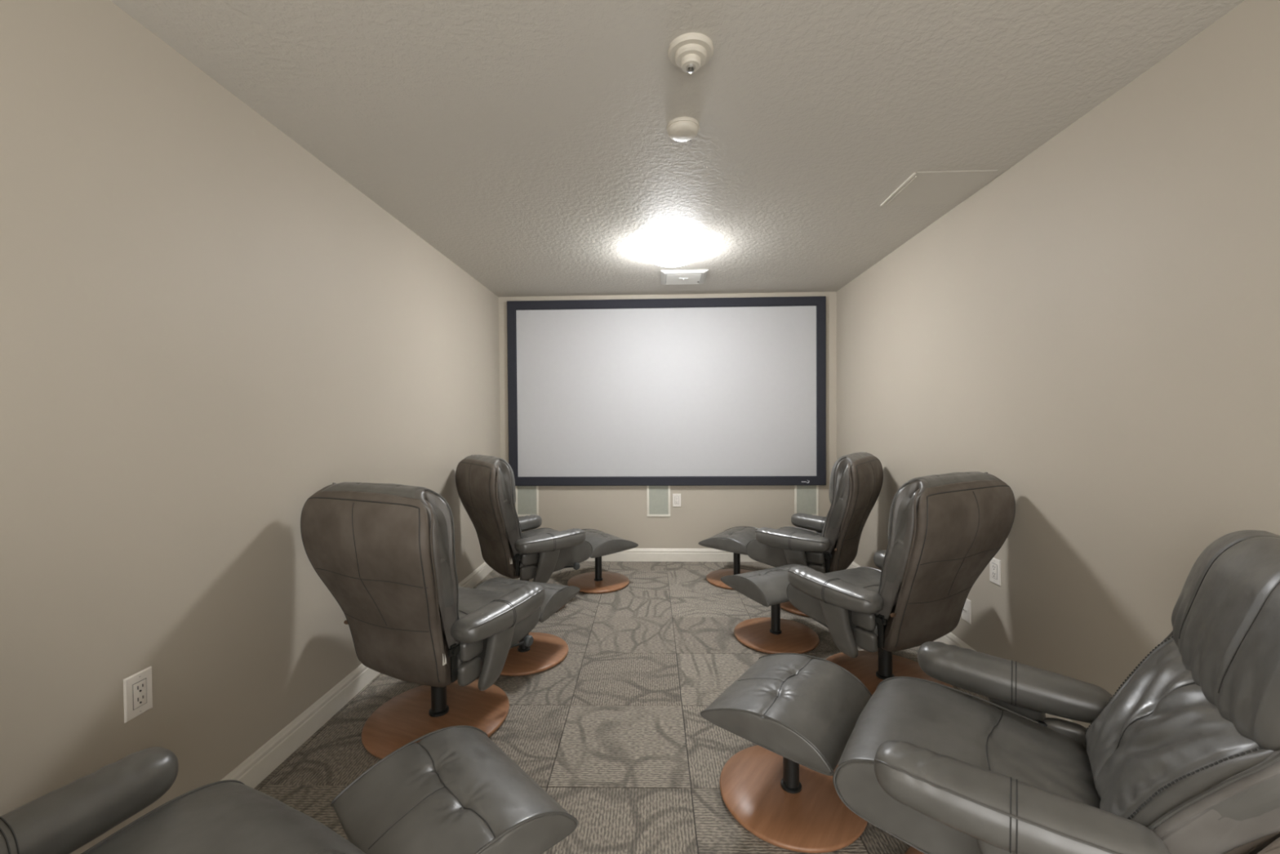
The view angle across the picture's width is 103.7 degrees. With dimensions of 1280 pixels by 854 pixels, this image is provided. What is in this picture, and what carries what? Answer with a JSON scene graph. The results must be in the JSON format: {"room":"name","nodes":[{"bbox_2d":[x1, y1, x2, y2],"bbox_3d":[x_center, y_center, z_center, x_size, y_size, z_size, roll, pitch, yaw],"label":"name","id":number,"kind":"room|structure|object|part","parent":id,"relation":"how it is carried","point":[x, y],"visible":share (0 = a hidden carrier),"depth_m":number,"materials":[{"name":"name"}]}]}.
{"room":"home theater","nodes":[
{"label":"home theater","id":0,"kind":"room"},
{"bbox_2d":[0,0,500,853],"bbox_3d":[-1.427,0.093,1.712,0.120,2.434,5.915,0,1,2],"label":"wall","id":1,"kind":"structure","parent":0,"point":[207,329],"depth_m":1.50,"materials":[{"name":"beige paint"}]},
{"bbox_2d":[123,666,152,723],"bbox_3d":[-1.371,0.730,1.375,0.008,0.117,0.073,0,1,2],"label":"wall outlet","id":2,"kind":"object","parent":1,"relation":"attached to","point":[137,687],"visible":1,"depth_m":1.37,"materials":[{"name":"white plastic"}]},
{"bbox_2d":[132,677,146,710],"bbox_3d":[-1.369,0.730,1.375,0.001,0.070,0.037,0,1,2],"label":"receptacle","id":3,"kind":"object","parent":2,"relation":"attached to","point":[139,684],"depth_m":1.37,"materials":[{"name":"white plastic"}]},
{"bbox_2d":[220,561,493,787],"bbox_3d":[-1.355,1.204,1.660,0.013,0.114,5.781,0,1,2],"label":"baseboard","id":4,"kind":"structure","parent":1,"relation":"attached to","point":[258,766],"depth_m":2.01,"materials":[{"name":"white paint"}]},
{"bbox_2d":[253,560,990,853],"bbox_3d":[0.139,1.277,1.615,3.002,0.050,5.795,0,1,2],"label":"floor","id":5,"kind":"structure","parent":0,"point":[615,732],"depth_m":2.11,"materials":[{"name":"grey carpet"}]},
{"bbox_2d":[0,746,365,853],"bbox_3d":[-0.923,0.753,0.748,0.764,1.036,0.839,0,1,26],"label":"recliner","id":6,"kind":"object","parent":5,"relation":"on","point":[226,816],"visible":1,"depth_m":1.01,"materials":[{"name":"grey leather"}]},
{"bbox_3d":[-1.171,0.783,0.941,0.145,0.116,0.478,0,1,26],"label":"armrest","id":7,"kind":"part","parent":6,"relation":"part of","materials":[{"name":"grey leather"}]},
{"bbox_2d":[86,782,365,853],"bbox_3d":[-0.858,0.912,0.881,0.498,0.197,0.546,0,1,26],"label":"seat cushion","id":8,"kind":"object","parent":6,"relation":"on","point":[215,817],"depth_m":1.02,"materials":[{"name":"grey leather"}]},
{"bbox_3d":[-0.619,0.783,0.670,0.145,0.115,0.478,0,1,26],"label":"armrest","id":9,"kind":"part","parent":6,"relation":"part of","materials":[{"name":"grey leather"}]},
{"bbox_2d":[300,481,545,759],"bbox_3d":[-0.862,0.727,2.151,0.764,1.042,0.796,0,1,24],"label":"recliner","id":10,"kind":"object","parent":5,"relation":"on","point":[384,553],"visible":0.99,"depth_m":1.88,"materials":[{"name":"grey leather"}]},
{"bbox_2d":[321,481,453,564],"bbox_3d":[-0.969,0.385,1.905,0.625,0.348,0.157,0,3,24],"label":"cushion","id":11,"kind":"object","parent":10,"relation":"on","point":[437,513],"depth_m":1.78,"materials":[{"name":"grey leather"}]},
{"bbox_2d":[317,483,460,648],"bbox_3d":[-0.955,0.549,1.938,0.644,0.662,0.211,0,3,24],"label":"cushion","id":12,"kind":"object","parent":10,"relation":"on","point":[422,615],"depth_m":1.83,"materials":[{"name":"grey leather"}]},
{"bbox_2d":[440,557,453,608],"bbox_3d":[-0.944,0.665,1.964,0.618,0.435,0.215,0,3,24],"label":"lumbar cushion","id":13,"kind":"object","parent":10,"relation":"on","point":[446,563],"depth_m":1.81,"materials":[{"name":"grey leather"}]},
{"bbox_3d":[-0.575,0.912,2.039,0.074,0.265,0.186,0,1,24],"label":"arm panel","id":14,"kind":"part","parent":10,"relation":"part of","materials":[{"name":"grey leather"}]},
{"bbox_2d":[456,586,539,667],"bbox_3d":[-0.811,0.889,2.267,0.498,0.197,0.546,0,1,24],"label":"seat cushion","id":15,"kind":"object","parent":10,"relation":"on","point":[470,599],"depth_m":2.28,"materials":[{"name":"grey leather"}]},
{"bbox_3d":[-0.563,0.760,2.067,0.145,0.115,0.478,0,1,24],"label":"armrest","id":16,"kind":"part","parent":10,"relation":"part of","materials":[{"name":"grey leather"}]},
{"bbox_3d":[-0.589,0.973,2.208,0.187,0.034,0.023,-1,1,-24],"label":"lever","id":17,"kind":"part","parent":10,"relation":"part of","materials":[{"name":"black metal"}]},
{"bbox_3d":[-0.501,0.961,2.258,0.032,0.048,0.048,0,1,24],"label":"knob","id":18,"kind":"part","parent":10,"relation":"part of","materials":[{"name":"rubber"}]},
{"bbox_2d":[330,724,577,853],"bbox_3d":[-0.461,1.066,1.250,0.491,0.389,0.491,-1,1,-44],"label":"footstool","id":19,"kind":"object","parent":5,"relation":"on","point":[452,790],"visible":1,"depth_m":1.20,"materials":[{"name":"grey leather"}]},
{"bbox_2d":[455,454,592,609],"bbox_3d":[-0.792,0.705,3.479,0.785,1.042,0.764,-1,1,-38],"label":"recliner","id":20,"kind":"object","parent":5,"relation":"on","point":[486,484],"visible":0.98,"depth_m":3.19,"materials":[{"name":"grey leather"}]},
{"bbox_2d":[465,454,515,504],"bbox_3d":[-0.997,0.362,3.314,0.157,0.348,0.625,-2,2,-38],"label":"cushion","id":21,"kind":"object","parent":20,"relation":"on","point":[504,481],"depth_m":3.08,"materials":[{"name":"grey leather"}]},
{"bbox_2d":[464,455,521,560],"bbox_3d":[-0.972,0.527,3.336,0.211,0.662,0.644,-2,2,-38],"label":"cushion","id":22,"kind":"object","parent":20,"relation":"on","point":[498,529],"depth_m":3.13,"materials":[{"name":"grey leather"}]},
{"bbox_2d":[503,499,522,537],"bbox_3d":[-0.952,0.643,3.352,0.215,0.435,0.618,-2,2,-38],"label":"lumbar cushion","id":23,"kind":"object","parent":20,"relation":"on","point":[512,527],"depth_m":3.11,"materials":[{"name":"grey leather"}]},
{"bbox_3d":[-0.954,0.736,3.744,0.478,0.116,0.145,-1,1,-38],"label":"armrest","id":24,"kind":"part","parent":20,"relation":"part of","materials":[{"name":"grey leather"}]},
{"bbox_3d":[-0.598,0.893,3.242,0.186,0.265,0.074,-1,1,-38],"label":"arm panel","id":25,"kind":"part","parent":20,"relation":"part of","materials":[{"name":"grey leather"}]},
{"bbox_3d":[-0.573,0.741,3.260,0.478,0.115,0.145,-1,1,-38],"label":"armrest","id":26,"kind":"part","parent":20,"relation":"part of","materials":[{"name":"grey leather"}]},
{"bbox_2d":[519,528,591,571],"bbox_3d":[-0.698,0.867,3.554,0.546,0.197,0.498,-1,1,-38],"label":"seat cushion","id":27,"kind":"object","parent":20,"relation":"on","point":[567,557],"depth_m":3.45,"materials":[{"name":"grey leather"}]},
{"bbox_3d":[-0.430,0.942,3.400,0.048,0.048,0.032,-1,1,-38],"label":"knob","id":28,"kind":"part","parent":20,"relation":"part of","materials":[{"name":"rubber"}]},
{"bbox_2d":[475,577,580,675],"bbox_3d":[-0.632,1.043,2.728,0.491,0.389,0.491,0,1,20],"label":"footstool","id":29,"kind":"object","parent":5,"relation":"on","point":[547,651],"visible":0.47,"depth_m":2.67,"materials":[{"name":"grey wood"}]},
{"bbox_2d":[476,577,579,621],"bbox_3d":[-0.632,0.902,2.731,0.470,0.107,0.419,0,1,20],"label":"cushion","id":30,"kind":"object","parent":29,"relation":"on","point":[557,596],"depth_m":2.68,"materials":[{"name":"grey leather"}]},
{"bbox_2d":[567,528,638,593],"bbox_3d":[-0.324,1.022,3.905,0.491,0.389,0.491,-1,1,-36],"label":"footstool","id":31,"kind":"object","parent":5,"relation":"on","point":[603,544],"visible":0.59,"depth_m":3.80,"materials":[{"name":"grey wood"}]},
{"bbox_2d":[583,528,637,557],"bbox_3d":[-0.321,0.881,3.906,0.419,0.107,0.470,-1,1,-36],"label":"cushion","id":32,"kind":"object","parent":31,"relation":"on","point":[603,544],"depth_m":3.74,"materials":[{"name":"grey leather"}]},
{"bbox_2d":[698,526,758,589],"bbox_3d":[0.762,1.014,3.957,0.491,0.389,0.491,0,1,34],"label":"footstool","id":33,"kind":"object","parent":5,"relation":"on","point":[735,540],"visible":0.65,"depth_m":3.86,"materials":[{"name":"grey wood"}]},
{"bbox_2d":[698,526,757,554],"bbox_3d":[0.757,0.873,3.958,0.419,0.107,0.470,0,1,34],"label":"cushion","id":34,"kind":"object","parent":33,"relation":"on","point":[734,540],"depth_m":3.80,"materials":[{"name":"grey leather"}]},
{"bbox_2d":[720,564,819,653],"bbox_3d":[0.791,1.030,2.929,0.491,0.389,0.491,-1,1,-27],"label":"footstool","id":35,"kind":"object","parent":5,"relation":"on","point":[773,634],"visible":0.7,"depth_m":2.84,"materials":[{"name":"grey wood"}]},
{"bbox_2d":[721,564,799,605],"bbox_3d":[0.787,0.889,2.931,0.470,0.107,0.419,-1,1,-27],"label":"cushion","id":36,"kind":"object","parent":35,"relation":"on","point":[767,587],"depth_m":2.79,"materials":[{"name":"grey leather"}]},
{"bbox_2d":[700,653,871,853],"bbox_3d":[0.511,1.052,1.700,0.491,0.389,0.491,0,1,37],"label":"footstool","id":37,"kind":"object","parent":5,"relation":"on","point":[801,712],"visible":0.93,"depth_m":1.61,"materials":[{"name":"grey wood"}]},
{"bbox_2d":[702,653,871,773],"bbox_3d":[0.506,0.911,1.701,0.419,0.107,0.470,0,1,37],"label":"cushion","id":38,"kind":"object","parent":37,"relation":"on","point":[805,710],"depth_m":1.59,"materials":[{"name":"grey leather"}]},
{"bbox_2d":[746,452,883,617],"bbox_3d":[1.198,0.692,3.468,0.785,1.042,0.764,0,1,38],"label":"recliner","id":39,"kind":"object","parent":5,"relation":"on","point":[856,478],"visible":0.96,"depth_m":3.18,"materials":[{"name":"grey leather"}]},
{"bbox_2d":[746,526,826,568],"bbox_3d":[1.106,0.855,3.544,0.546,0.197,0.498,0,1,38],"label":"seat cushion","id":40,"kind":"object","parent":39,"relation":"on","point":[770,555],"depth_m":3.44,"materials":[{"name":"grey leather"}]},
{"bbox_3d":[0.980,0.731,3.249,0.478,0.116,0.145,0,1,38],"label":"armrest","id":41,"kind":"part","parent":39,"relation":"part of","materials":[{"name":"grey leather"}]},
{"bbox_3d":[1.007,0.882,3.231,0.186,0.265,0.074,0,1,38],"label":"arm panel","id":42,"kind":"part","parent":39,"relation":"part of","materials":[{"name":"grey leather"}]},
{"bbox_3d":[1.359,0.720,3.733,0.478,0.115,0.145,0,1,38],"label":"armrest","id":43,"kind":"part","parent":39,"relation":"part of","materials":[{"name":"grey leather"}]},
{"bbox_2d":[821,497,843,536],"bbox_3d":[1.358,0.627,3.342,0.215,0.435,0.618,2,2,38],"label":"lumbar cushion","id":44,"kind":"object","parent":39,"relation":"on","point":[833,526],"depth_m":3.11,"materials":[{"name":"grey leather"}]},
{"bbox_2d":[822,453,874,559],"bbox_3d":[1.375,0.511,3.326,0.211,0.662,0.644,2,2,38],"label":"cushion","id":45,"kind":"object","parent":39,"relation":"on","point":[845,521],"depth_m":3.10,"materials":[{"name":"grey leather"}]},
{"bbox_2d":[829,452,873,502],"bbox_3d":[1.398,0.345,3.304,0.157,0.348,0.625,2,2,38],"label":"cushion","id":46,"kind":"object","parent":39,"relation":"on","point":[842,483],"depth_m":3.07,"materials":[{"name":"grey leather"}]},
{"bbox_2d":[786,471,1015,694],"bbox_3d":[1.182,0.711,2.403,0.764,1.038,0.828,-1,1,-27],"label":"recliner","id":47,"kind":"object","parent":5,"relation":"on","point":[944,530],"visible":1,"depth_m":2.13,"materials":[{"name":"grey leather"}]},
{"bbox_3d":[0.882,0.746,2.314,0.145,0.116,0.478,-1,1,-27],"label":"armrest","id":48,"kind":"part","parent":47,"relation":"part of","materials":[{"name":"grey leather"}]},
{"bbox_2d":[787,567,885,638],"bbox_3d":[1.118,0.872,2.530,0.498,0.197,0.546,-1,1,-27],"label":"seat cushion","id":49,"kind":"object","parent":47,"relation":"on","point":[868,578],"depth_m":2.54,"materials":[{"name":"grey leather"}]},
{"bbox_3d":[0.898,0.898,2.286,0.074,0.265,0.186,-1,1,-27],"label":"arm panel","id":50,"kind":"part","parent":47,"relation":"part of","materials":[{"name":"grey leather"}]},
{"bbox_3d":[1.428,0.738,2.597,0.145,0.115,0.478,-1,1,-27],"label":"armrest","id":51,"kind":"part","parent":47,"relation":"part of","materials":[{"name":"grey leather"}]},
{"bbox_2d":[879,539,903,592],"bbox_3d":[1.275,0.645,2.221,0.618,0.435,0.215,-1,6,-27],"label":"lumbar cushion","id":52,"kind":"object","parent":47,"relation":"on","point":[891,579],"depth_m":2.06,"materials":[{"name":"grey leather"}]},
{"bbox_3d":[1.062,0.780,2.094,0.051,0.016,0.018,-1,1,-36],"label":"recline knob","id":53,"kind":"part","parent":47,"relation":"part of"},
{"bbox_2d":[874,473,1000,620],"bbox_3d":[1.289,0.531,2.191,0.644,0.662,0.211,-1,6,-27],"label":"cushion","id":54,"kind":"object","parent":47,"relation":"on","point":[911,588],"depth_m":2.07,"materials":[{"name":"grey leather"}]},
{"bbox_2d":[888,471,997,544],"bbox_3d":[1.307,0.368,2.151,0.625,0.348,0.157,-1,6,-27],"label":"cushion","id":55,"kind":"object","parent":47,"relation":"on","point":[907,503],"depth_m":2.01,"materials":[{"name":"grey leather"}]},
{"bbox_2d":[832,529,1279,853],"bbox_3d":[1.000,0.741,1.197,0.915,1.020,0.765,0,1,37],"label":"recliner","id":56,"kind":"object","parent":5,"relation":"on","point":[1184,757],"visible":1,"depth_m":1.05,"materials":[{"name":"grey leather"}]},
{"bbox_2d":[835,678,1100,853],"bbox_3d":[0.854,0.893,1.309,0.546,0.197,0.498,0,1,37],"label":"seat cushion","id":57,"kind":"object","parent":56,"relation":"on","point":[1055,755],"depth_m":1.29,"materials":[{"name":"grey leather"}]},
{"bbox_3d":[0.763,0.920,0.994,0.186,0.265,0.074,0,1,37],"label":"arm panel","id":58,"kind":"part","parent":56,"relation":"part of","materials":[{"name":"grey leather"}]},
{"bbox_3d":[1.102,0.758,1.505,0.478,0.115,0.145,0,1,37],"label":"armrest","id":59,"kind":"part","parent":56,"relation":"part of","materials":[{"name":"grey leather"}]},
{"bbox_3d":[1.130,0.909,1.488,0.186,0.265,0.074,0,1,37],"label":"arm panel","id":60,"kind":"part","parent":56,"relation":"part of","materials":[{"name":"grey leather"}]},
{"bbox_3d":[0.735,0.768,1.012,0.478,0.116,0.145,0,1,37],"label":"armrest","id":61,"kind":"part","parent":56,"relation":"part of","materials":[{"name":"grey leather"}]},
{"bbox_2d":[1084,635,1279,826],"bbox_3d":[1.163,0.666,1.074,0.215,0.435,0.618,16,11,35],"label":"lumbar cushion","id":62,"kind":"object","parent":56,"relation":"on","point":[1185,740],"depth_m":0.96,"materials":[{"name":"grey leather"}]},
{"bbox_2d":[1152,749,1279,853],"bbox_3d":[1.200,0.557,1.044,0.211,0.662,0.644,16,11,35],"label":"cushion","id":63,"kind":"object","parent":56,"relation":"on","point":[1205,801],"depth_m":0.87,"materials":[{"name":"grey leather"}]},
{"bbox_2d":[1171,529,1279,750],"bbox_3d":[1.251,0.402,1.003,0.157,0.348,0.625,16,11,35],"label":"cushion","id":64,"kind":"object","parent":56,"relation":"on","point":[1225,615],"depth_m":0.96,"materials":[{"name":"grey leather"}]},
{"bbox_2d":[498,291,836,548],"bbox_3d":[0.237,0.036,4.551,3.002,2.434,0.120,0,1,2],"label":"wall","id":65,"kind":"structure","parent":0,"point":[704,512],"depth_m":4.50,"materials":[{"name":"beige paint"}]},
{"bbox_2d":[515,485,538,516],"bbox_3d":[-1.022,0.655,4.542,0.210,0.310,0.007,0,1,2],"label":"wall speaker","id":66,"kind":"object","parent":65,"relation":"attached to","point":[526,503],"visible":0.74,"depth_m":4.54,"materials":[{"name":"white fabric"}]},
{"bbox_2d":[646,485,670,516],"bbox_3d":[0.167,0.648,4.499,0.210,0.310,0.007,0,1,2],"label":"wall speaker","id":67,"kind":"object","parent":65,"relation":"attached to","point":[658,497],"visible":1,"depth_m":4.50,"materials":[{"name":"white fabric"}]},
{"bbox_2d":[506,296,826,485],"bbox_3d":[0.224,-0.307,4.465,2.819,1.656,0.036,0,1,2],"label":"projection screen","id":68,"kind":"object","parent":65,"relation":"attached to","point":[684,391],"visible":1,"depth_m":4.46,"materials":[{"name":"white fabric"}]},
{"bbox_2d":[585,548,757,561],"bbox_3d":[0.242,1.147,4.502,3.002,0.114,0.013,0,1,2],"label":"baseboard","id":69,"kind":"structure","parent":65,"relation":"attached to","point":[632,554],"depth_m":4.50,"materials":[{"name":"white paint"}]},
{"bbox_2d":[672,493,680,506],"bbox_3d":[0.329,0.655,4.493,0.073,0.117,0.008,0,1,2],"label":"wall outlet","id":70,"kind":"object","parent":65,"relation":"attached to","point":[676,497],"visible":1,"depth_m":4.49,"materials":[{"name":"white plastic"}]},
{"bbox_2d":[675,496,679,504],"bbox_3d":[0.329,0.655,4.491,0.037,0.070,0.001,0,1,2],"label":"receptacle","id":71,"kind":"object","parent":70,"relation":"attached to","point":[677,498],"depth_m":4.49,"materials":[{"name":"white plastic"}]},
{"bbox_2d":[794,484,818,515],"bbox_3d":[1.476,0.639,4.452,0.210,0.310,0.007,0,1,2],"label":"wall speaker","id":72,"kind":"object","parent":65,"relation":"attached to","point":[806,496],"visible":0.71,"depth_m":4.45,"materials":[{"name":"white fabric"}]},
{"bbox_2d":[110,0,1245,297],"bbox_3d":[0.124,-1.183,1.635,3.242,0.100,5.915,0,1,2],"label":"ceiling","id":73,"kind":"structure","parent":0,"point":[527,143],"depth_m":1.77,"materials":[{"name":"grey paint"}]},
{"bbox_2d":[645,240,697,266],"bbox_3d":[0.208,-1.106,3.256,0.340,0.108,0.352,0,1,2],"label":"ceiling light","id":74,"kind":"object","parent":73,"relation":"attached to","point":[669,253],"visible":1,"depth_m":3.16,"materials":[{"name":"white glass"}]},
{"bbox_2d":[666,116,699,142],"bbox_3d":[0.163,-1.119,1.902,0.126,0.038,0.126,0,1,2],"label":"smoke detector","id":75,"kind":"object","parent":73,"relation":"attached to","point":[682,129],"visible":1,"depth_m":1.87,"materials":[{"name":"white plastic"}]},
{"bbox_2d":[660,269,708,284],"bbox_3d":[0.339,-1.157,3.927,0.354,0.030,0.374,0,1,2],"label":"ceiling vent","id":76,"kind":"object","parent":73,"relation":"in","point":[667,277],"visible":1,"depth_m":3.88,"materials":[{"name":"white metal"}]},
{"bbox_2d":[667,32,713,73],"bbox_3d":[0.153,-1.099,1.508,0.136,0.064,0.136,0,1,2],"label":"detector","id":77,"kind":"object","parent":73,"relation":"attached to","point":[690,51],"visible":1,"depth_m":1.48,"materials":[{"name":"white plastic"}]},
{"bbox_2d":[880,169,998,206],"bbox_3d":[1.429,-1.151,2.434,0.368,0.008,0.350,0,1,2],"label":"access panel","id":78,"kind":"object","parent":73,"relation":"attached to","point":[921,188],"visible":1,"depth_m":2.41,"materials":[{"name":"paint"}]},
{"bbox_2d":[836,0,1279,728],"bbox_3d":[1.693,0.074,1.599,0.120,2.434,5.915,0,1,2],"label":"wall","id":79,"kind":"structure","parent":0,"point":[1093,331],"depth_m":1.78,"materials":[{"name":"beige paint"}]},
{"bbox_2d":[846,560,1074,722],"bbox_3d":[1.631,1.185,1.552,0.013,0.114,5.781,0,1,2],"label":"baseboard","id":80,"kind":"structure","parent":79,"relation":"attached to","point":[949,638],"depth_m":2.67,"materials":[{"name":"white paint"}]},
{"bbox_2d":[961,598,971,623],"bbox_3d":[1.665,0.936,2.572,0.016,0.117,0.073,0,1,2],"label":"cable plate","id":81,"kind":"object","parent":79,"relation":"attached to","point":[966,611],"visible":0.96,"depth_m":2.55,"materials":[{"name":"white plastic"}]},
{"bbox_2d":[989,557,1000,586],"bbox_3d":[1.659,0.673,2.348,0.008,0.117,0.073,0,1,2],"label":"wall outlet","id":82,"kind":"object","parent":79,"relation":"attached to","point":[994,564],"visible":1,"depth_m":2.34,"materials":[{"name":"white plastic"}]},
{"bbox_2d":[991,563,997,579],"bbox_3d":[1.656,0.673,2.348,0.003,0.070,0.037,0,1,2],"label":"receptacle","id":83,"kind":"object","parent":82,"relation":"attached to","point":[994,566],"depth_m":2.34,"materials":[{"name":"white plastic"}]}
]}

